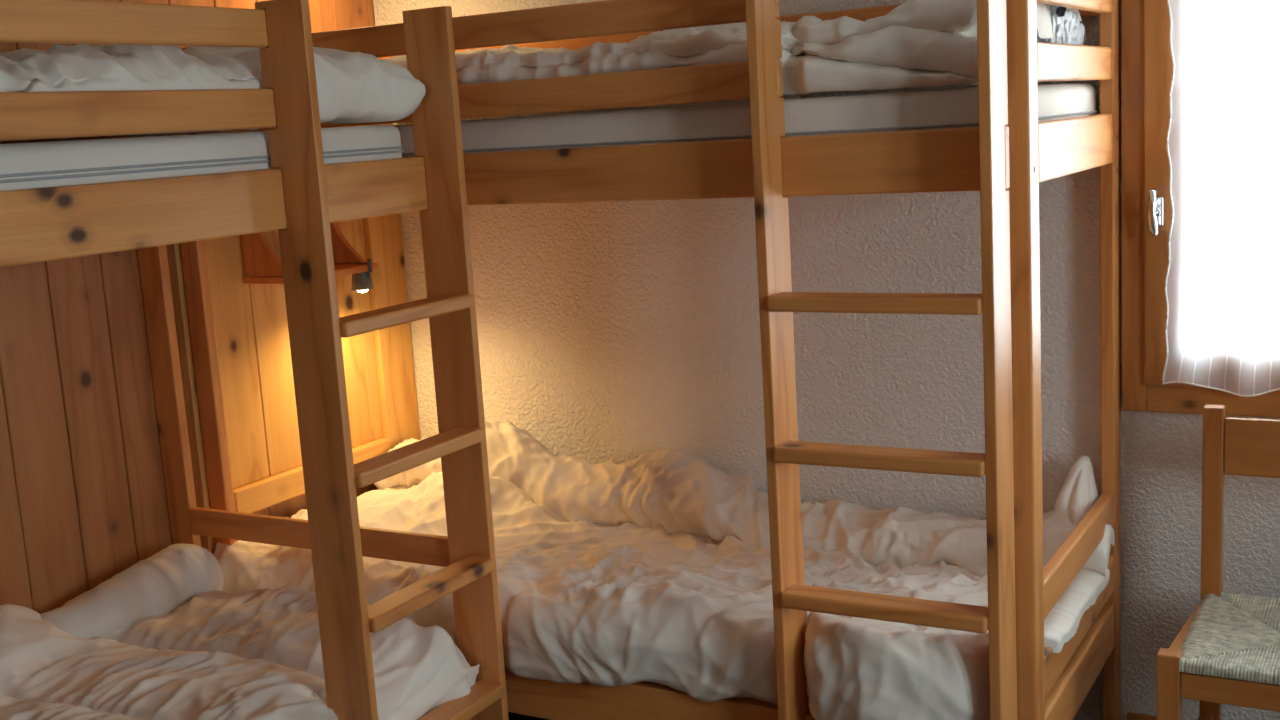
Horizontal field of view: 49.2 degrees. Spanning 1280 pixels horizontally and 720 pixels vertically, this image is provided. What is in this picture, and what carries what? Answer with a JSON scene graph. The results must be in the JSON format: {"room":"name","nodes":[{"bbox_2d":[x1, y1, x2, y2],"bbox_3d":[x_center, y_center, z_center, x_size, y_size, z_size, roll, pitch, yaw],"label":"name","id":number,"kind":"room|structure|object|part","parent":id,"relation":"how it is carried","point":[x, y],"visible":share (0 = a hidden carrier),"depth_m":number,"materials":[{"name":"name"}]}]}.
{"room":"dormitory","nodes":[
{"label":"dormitory","id":0,"kind":"room"},
{"bbox_2d":[0,0,377,613],"bbox_3d":[-1.962,0.049,2.227,0.200,2.450,5.270,2,11,29],"label":"wall","id":1,"kind":"structure","parent":0,"point":[83,498],"depth_m":3.22,"materials":[{"name":"brown wood"}]},
{"bbox_2d":[508,712,548,719],"bbox_3d":[0.073,1.373,1.335,4.700,0.100,5.270,2,11,29],"label":"floor","id":2,"kind":"structure","parent":0,"point":[512,716],"depth_m":3.69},
{"bbox_2d":[0,0,508,719],"bbox_3d":[-1.222,0.329,2.328,1.002,1.776,2.007,2,11,29],"label":"bunk bed","id":3,"kind":"object","parent":2,"relation":"on","point":[299,198],"visible":0.86,"depth_m":2.58,"materials":[{"name":"brown wood"}]},
{"bbox_3d":[-1.034,-0.451,1.817,0.024,0.065,1.533,2,11,29],"label":"guard rail","id":4,"kind":"part","parent":3,"relation":"part of","materials":[{"name":"brown wood"}]},
{"bbox_3d":[-1.026,-0.315,1.840,0.024,0.069,1.533,2,11,29],"label":"guard rail","id":5,"kind":"part","parent":3,"relation":"part of","materials":[{"name":"brown wood"}]},
{"bbox_3d":[-1.140,0.140,3.401,0.077,1.776,0.026,2,11,29],"label":"post","id":6,"kind":"part","parent":3,"relation":"part of","materials":[{"name":"brown wood"}]},
{"bbox_2d":[0,125,403,190],"bbox_3d":[-1.306,-0.270,2.242,0.847,0.113,1.908,2,11,29],"label":"mattress","id":7,"kind":"object","parent":3,"relation":"on","point":[31,165],"visible":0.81,"depth_m":2.30,"materials":[{"name":"beige fabric"}]},
{"bbox_2d":[0,44,425,138],"bbox_3d":[-1.293,-0.420,2.221,0.926,0.183,1.883,2,11,29],"label":"duvet","id":8,"kind":"object","parent":7,"relation":"on","point":[352,87],"visible":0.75,"depth_m":2.41,"materials":[{"name":"white fabric"}]},
{"bbox_3d":[-0.710,0.407,3.204,0.880,0.066,0.021,2,11,29],"label":"rail","id":9,"kind":"part","parent":3,"relation":"part of","materials":[{"name":"brown wood"}]},
{"bbox_3d":[-1.238,0.841,2.432,0.839,0.115,1.900,2,11,29],"label":"mattress","id":10,"kind":"object","parent":3,"relation":"on","visible":0},
{"bbox_2d":[41,544,223,637],"bbox_3d":[-1.204,0.552,3.168,0.530,0.177,0.198,-12,13,-42],"label":"pillow","id":11,"kind":"object","parent":10,"relation":"on","point":[170,578],"visible":0.57,"depth_m":3.15,"materials":[{"name":"beige fabric"}]},
{"bbox_2d":[0,585,479,719],"bbox_3d":[-1.199,0.742,2.434,0.960,0.261,1.827,2,11,29],"label":"duvet","id":12,"kind":"object","parent":10,"relation":"on","point":[218,654],"visible":0.78,"depth_m":2.88,"materials":[{"name":"white fabric"}]},
{"bbox_2d":[155,0,1120,719],"bbox_3d":[-0.046,0.092,3.291,2.086,1.776,0.985,2,11,29],"label":"bunk bed","id":13,"kind":"object","parent":2,"relation":"on","point":[233,341],"visible":0.66,"depth_m":2.67,"materials":[{"name":"brown wood"}]},
{"bbox_3d":[-1.098,0.124,3.519,0.034,1.758,0.096,2,11,29],"label":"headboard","id":14,"kind":"part","parent":13,"relation":"part of","materials":[{"name":"brown wood"}]},
{"bbox_3d":[-1.065,0.123,3.473,0.060,1.776,0.030,2,11,29],"label":"post","id":15,"kind":"part","parent":13,"relation":"part of","materials":[{"name":"brown wood"}]},
{"bbox_3d":[-0.947,-0.211,3.784,0.015,1.005,0.620,2,11,29],"label":"plank panel","id":16,"kind":"part","parent":13,"relation":"part of","materials":[{"name":"brown wood"}]},
{"bbox_2d":[239,222,377,283],"bbox_3d":[-0.875,-0.315,3.693,0.192,0.189,0.314,2,11,29],"label":"wall shelf","id":17,"kind":"object","parent":13,"relation":"attached to","point":[261,265],"visible":0.58,"depth_m":3.60,"materials":[{"name":"brown wood"}]},
{"bbox_3d":[-0.958,-0.299,3.578,0.162,0.170,0.018,2,11,29],"label":"panel","id":18,"kind":"part","parent":17,"relation":"part of","materials":[{"name":"brown wood"}]},
{"bbox_3d":[-0.820,-0.349,3.818,0.162,0.170,0.018,2,11,29],"label":"panel","id":19,"kind":"part","parent":17,"relation":"part of","materials":[{"name":"brown wood"}]},
{"bbox_2d":[351,258,373,292],"bbox_3d":[-0.753,-0.228,3.778,0.060,0.093,0.060,-6,10,-17],"label":"reading lamp","id":20,"kind":"object","parent":17,"relation":"attached to","point":[361,282],"visible":0.94,"depth_m":3.76,"materials":[{"name":"grey metal"}]},
{"bbox_3d":[-0.753,-0.216,3.780,0.060,0.048,0.060,2,11,29],"label":"lamp shade","id":21,"kind":"part","parent":20,"relation":"part of","materials":[{"name":"grey metal"}]},
{"bbox_3d":[-0.902,0.319,3.868,0.043,0.071,0.622,2,11,29],"label":"rail","id":22,"kind":"part","parent":13,"relation":"part of","materials":[{"name":"brown wood"}]},
{"bbox_3d":[-0.446,-0.539,2.944,1.616,0.069,0.024,2,11,29],"label":"guard rail","id":23,"kind":"part","parent":13,"relation":"part of","materials":[{"name":"brown wood"}]},
{"bbox_3d":[-0.455,-0.675,2.921,1.616,0.065,0.024,2,11,29],"label":"guard rail","id":24,"kind":"part","parent":13,"relation":"part of","materials":[{"name":"brown wood"}]},
{"bbox_2d":[644,681,767,701],"bbox_3d":[0.011,0.596,3.422,1.997,0.115,0.824,2,11,29],"label":"mattress","id":25,"kind":"object","parent":13,"relation":"on","point":[644,681],"visible":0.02,"depth_m":2.84,"materials":[{"name":"beige fabric"}]},
{"bbox_2d":[214,420,1113,719],"bbox_3d":[-0.003,0.458,3.326,2.045,0.413,0.994,2,11,29],"label":"duvet","id":26,"kind":"object","parent":25,"relation":"on","point":[653,566],"visible":0.6,"depth_m":3.15,"materials":[{"name":"white fabric"}]},
{"bbox_3d":[0.136,-0.819,3.555,2.019,0.065,0.024,2,11,29],"label":"guard rail","id":27,"kind":"part","parent":13,"relation":"part of","materials":[{"name":"brown wood"}]},
{"bbox_2d":[392,83,1097,156],"bbox_3d":[-0.056,-0.515,3.232,2.005,0.113,0.831,2,11,29],"label":"mattress","id":28,"kind":"object","parent":13,"relation":"on","point":[954,107],"visible":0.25,"depth_m":2.68,"materials":[{"name":"beige fabric"}]},
{"bbox_2d":[380,0,1087,110],"bbox_3d":[-0.063,-0.673,3.189,1.957,0.209,0.840,2,11,29],"label":"duvet","id":29,"kind":"object","parent":28,"relation":"on","point":[919,43],"visible":0.57,"depth_m":2.54,"materials":[{"name":"white fabric"}]},
{"bbox_2d":[1037,4,1084,44],"bbox_3d":[0.874,-0.660,2.884,0.064,0.164,0.340,2,11,29],"label":"plastic bag","id":30,"kind":"object","parent":28,"relation":"on","point":[1067,27],"visible":0.33,"depth_m":2.83,"materials":[{"name":"white plastic"}]},
{"bbox_3d":[0.701,0.174,2.550,0.050,1.776,0.068,2,11,29],"label":"post","id":31,"kind":"part","parent":13,"relation":"part of","materials":[{"name":"brown wood"}]},
{"bbox_3d":[0.839,-0.719,2.717,0.027,0.065,0.665,2,11,29],"label":"rail","id":32,"kind":"part","parent":13,"relation":"part of","materials":[{"name":"brown wood"}]},
{"bbox_3d":[0.847,-0.583,2.740,0.027,0.069,0.665,2,11,29],"label":"rail","id":33,"kind":"part","parent":13,"relation":"part of","materials":[{"name":"brown wood"}]},
{"bbox_3d":[0.907,0.397,2.907,0.027,0.074,0.665,2,11,29],"label":"rail","id":34,"kind":"part","parent":13,"relation":"part of","materials":[{"name":"brown wood"}]},
{"bbox_3d":[0.916,0.546,2.933,0.027,0.086,0.665,2,11,29],"label":"rail","id":35,"kind":"part","parent":13,"relation":"part of","materials":[{"name":"brown wood"}]},
{"bbox_3d":[0.924,0.673,2.955,0.027,0.106,0.665,2,11,29],"label":"rail","id":36,"kind":"part","parent":13,"relation":"part of","materials":[{"name":"brown wood"}]},
{"bbox_3d":[1.069,0.044,3.174,0.031,1.776,0.072,2,11,29],"label":"post","id":37,"kind":"part","parent":13,"relation":"part of","materials":[{"name":"brown wood"}]},
{"bbox_2d":[1156,404,1279,719],"bbox_3d":[1.278,0.567,2.728,0.440,0.872,0.452,2,11,29],"label":"chair","id":38,"kind":"object","parent":2,"relation":"on","point":[1227,651],"visible":1,"depth_m":2.82,"materials":[{"name":"brown wood"}]},
{"bbox_3d":[1.016,0.789,2.683,0.041,0.482,0.040,2,11,29],"label":"leg","id":39,"kind":"part","parent":38,"relation":"part of","materials":[{"name":"brown wood"}]},
{"bbox_3d":[1.107,0.559,2.819,0.024,0.048,0.364,3,12,33],"label":"seat rail","id":40,"kind":"part","parent":38,"relation":"part of","materials":[{"name":"brown wood"}]},
{"bbox_3d":[1.222,0.526,2.987,0.041,0.872,0.050,2,11,29],"label":"post","id":41,"kind":"part","parent":38,"relation":"part of","materials":[{"name":"brown wood"}]},
{"bbox_3d":[1.274,0.548,2.720,0.387,0.033,0.438,2,11,29],"label":"rush seat","id":42,"kind":"part","parent":38,"relation":"part of","materials":[{"name":"beige wicker"}]},
{"bbox_3d":[1.177,0.617,2.552,0.357,0.051,0.022,2,11,29],"label":"seat rail","id":43,"kind":"part","parent":38,"relation":"part of","materials":[{"name":"brown wood"}]},
{"bbox_2d":[373,0,1279,719],"bbox_3d":[1.289,-0.312,3.178,4.500,2.450,0.260,2,11,29],"label":"wall","id":44,"kind":"structure","parent":0,"point":[622,331],"depth_m":3.54,"materials":[{"name":"white paint"}]},
{"bbox_2d":[1127,712,1155,719],"bbox_3d":[2.120,0.910,2.793,2.200,0.075,0.014,2,11,29],"label":"baseboard","id":45,"kind":"structure","parent":44,"relation":"attached to","point":[1130,715],"depth_m":3.31,"materials":[{"name":"brown wood"}]},
{"bbox_2d":[1121,0,1279,417],"bbox_3d":[1.603,-0.481,2.909,1.114,1.205,0.372,2,11,29],"label":"window","id":46,"kind":"structure","parent":44,"relation":"in","point":[1146,60],"depth_m":3.07,"materials":[{"name":"brown wood"}]},
{"bbox_3d":[1.092,-0.479,3.083,0.054,1.205,0.032,2,11,29],"label":"frame","id":47,"kind":"part","parent":46,"relation":"part of","materials":[{"name":"brown wood"}]},
{"bbox_3d":[1.108,-0.319,3.021,0.022,0.105,0.024,2,11,29],"label":"lever","id":48,"kind":"part","parent":46,"relation":"part of","materials":[{"name":"silver metal"}]},
{"bbox_3d":[1.129,-0.325,3.052,0.027,0.064,0.010,2,11,29],"label":"handle","id":49,"kind":"part","parent":46,"relation":"part of","materials":[{"name":"silver metal"}]},
{"bbox_3d":[1.145,-0.475,3.041,0.088,1.076,0.040,2,11,29],"label":"sash","id":50,"kind":"part","parent":46,"relation":"part of","materials":[{"name":"brown wood"}]},
{"bbox_3d":[1.587,0.096,2.918,1.006,0.068,0.032,2,11,29],"label":"frame","id":51,"kind":"part","parent":46,"relation":"part of","materials":[{"name":"brown wood"}]},
{"bbox_2d":[1162,0,1279,396],"bbox_3d":[1.571,-0.450,2.754,1.042,1.094,0.044,2,11,29],"label":"curtain","id":52,"kind":"object","parent":46,"relation":"hanging from","point":[1222,284],"visible":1,"depth_m":2.96,"materials":[{"name":"white fabric"}]}
]}

